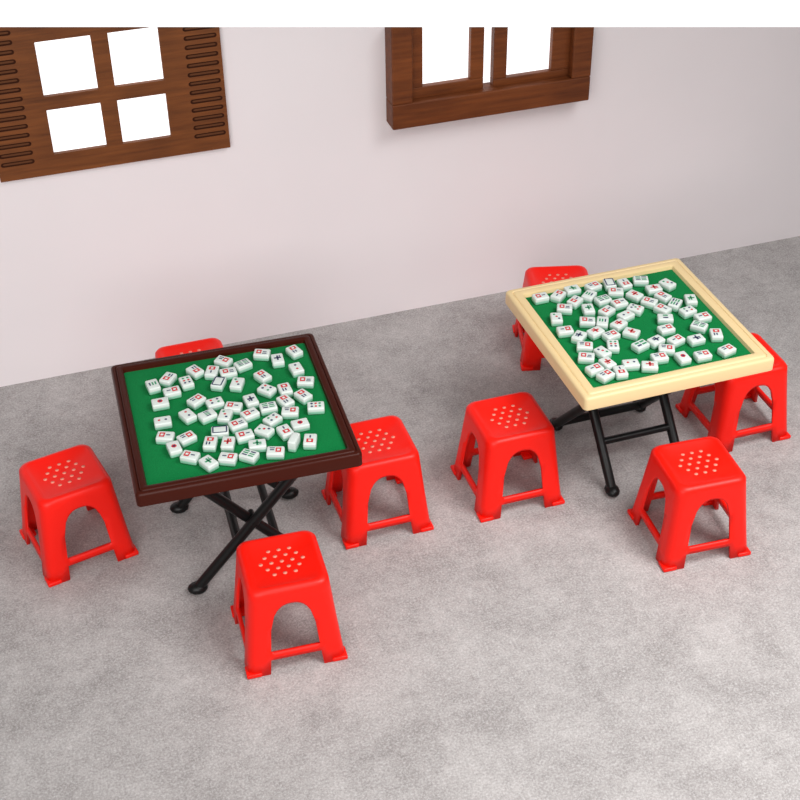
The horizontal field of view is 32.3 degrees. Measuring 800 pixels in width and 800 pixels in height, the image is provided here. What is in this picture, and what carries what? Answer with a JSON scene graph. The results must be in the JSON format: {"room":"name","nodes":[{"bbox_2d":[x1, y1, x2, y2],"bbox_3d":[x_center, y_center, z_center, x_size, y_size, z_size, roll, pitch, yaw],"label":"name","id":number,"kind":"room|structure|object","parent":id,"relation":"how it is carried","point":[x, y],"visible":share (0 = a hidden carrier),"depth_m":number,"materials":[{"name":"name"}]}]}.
{"room":"mahjong parlor","nodes":[
{"label":"mahjong parlor","id":0,"kind":"room"},
{"bbox_2d":[0,236,799,799],"bbox_3d":[2.314,2.168,5.069,22.000,0.100,10.200,-12,38,-14],"label":"floor","id":1,"kind":"structure","parent":0,"point":[534,651],"depth_m":6.52,"materials":[{"name":"concrete"}]},
{"bbox_2d":[19,444,138,587],"bbox_3d":[-1.627,0.539,6.843,0.468,0.473,0.468,-20,41,-23],"label":"stool","id":2,"kind":"object","parent":1,"relation":"on","point":[53,486],"visible":1,"depth_m":6.70,"materials":[{"name":"red plastic"}]},
{"bbox_2d":[155,338,222,357],"bbox_3d":[-1.115,-0.034,7.595,0.468,0.473,0.468,-12,38,-14],"label":"stool","id":3,"kind":"object","parent":1,"relation":"on","point":[209,343],"visible":0.19,"depth_m":7.55,"materials":[{"name":"red plastic"}]},
{"bbox_2d":[111,333,361,594],"bbox_3d":[-0.790,0.369,6.742,1.020,0.843,1.020,-10,38,-12],"label":"table","id":4,"kind":"object","parent":1,"relation":"on","point":[157,477],"visible":0.77,"depth_m":6.46,"materials":[{"name":"brown"}]},
{"bbox_2d":[145,345,324,472],"bbox_3d":[-0.768,0.025,6.482,0.799,0.059,0.852,-10,38,-12],"label":"tiles","id":5,"kind":"object","parent":4,"relation":"on","point":[238,427],"depth_m":6.44,"materials":[{"name":"white"}]},
{"bbox_2d":[230,530,347,679],"bbox_3d":[-0.527,0.907,6.332,0.468,0.473,0.468,-10,38,-12],"label":"stool","id":6,"kind":"object","parent":1,"relation":"on","point":[272,573],"visible":1,"depth_m":6.19,"materials":[{"name":"red plastic"}]},
{"bbox_2d":[321,415,433,549],"bbox_3d":[-0.123,0.388,7.014,0.468,0.473,0.468,-12,38,-14],"label":"stool","id":7,"kind":"object","parent":1,"relation":"on","point":[388,450],"visible":0.87,"depth_m":6.87,"materials":[{"name":"red plastic"}]},
{"bbox_2d":[450,392,564,522],"bbox_3d":[0.561,0.267,7.163,0.468,0.473,0.468,-12,38,-14],"label":"stool","id":8,"kind":"object","parent":1,"relation":"on","point":[505,427],"visible":1,"depth_m":7.03,"materials":[{"name":"red plastic"}]},
{"bbox_2d":[512,265,587,370],"bbox_3d":[0.933,-0.504,8.182,0.468,0.473,0.468,-2,37,-2],"label":"stool","id":9,"kind":"object","parent":1,"relation":"on","point":[531,356],"visible":0.42,"depth_m":8.11,"materials":[{"name":"red plastic"}]},
{"bbox_2d":[505,258,773,496],"bbox_3d":[1.201,-0.058,7.271,1.020,0.843,1.020,-12,38,-14],"label":"table","id":10,"kind":"object","parent":1,"relation":"on","point":[750,358],"visible":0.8,"depth_m":7.00,"materials":[{"name":"beige"}]},
{"bbox_2d":[532,276,736,384],"bbox_3d":[1.188,-0.392,7.016,0.812,0.039,0.828,-12,38,-14],"label":"tiles","id":11,"kind":"object","parent":10,"relation":"on","point":[606,369],"depth_m":6.98,"materials":[{"name":"white"}]},
{"bbox_2d":[627,436,750,572],"bbox_3d":[1.453,0.488,6.851,0.468,0.473,0.468,-10,38,-12],"label":"stool","id":12,"kind":"object","parent":1,"relation":"on","point":[693,473],"visible":1,"depth_m":6.72,"materials":[{"name":"red plastic"}]},
{"bbox_2d":[675,333,790,451],"bbox_3d":[1.851,-0.061,7.574,0.468,0.473,0.468,-12,38,-14],"label":"stool","id":13,"kind":"object","parent":1,"relation":"on","point":[730,395],"visible":0.45,"depth_m":7.44,"materials":[{"name":"red plastic"}]},
{"bbox_2d":[0,27,799,386],"bbox_3d":[0.729,-2.032,7.919,22.000,3.231,0.100,-12,38,-14],"label":"wall","id":14,"kind":"structure","parent":0,"point":[316,211],"depth_m":8.18,"materials":[{"name":"paint"}]},
{"bbox_2d":[0,27,229,182],"bbox_3d":[-1.533,-1.622,7.213,1.240,0.856,0.035,-12,38,-14],"label":"window","id":15,"kind":"structure","parent":14,"relation":"in","point":[72,99],"depth_m":7.24,"materials":[{"name":"brown wood"}]},
{"bbox_2d":[385,27,593,129],"bbox_3d":[0.508,-1.907,7.770,1.200,0.606,0.128,-12,38,-14],"label":"window","id":16,"kind":"structure","parent":14,"relation":"in","point":[434,75],"depth_m":7.78,"materials":[{"name":"brown wood"}]}
]}

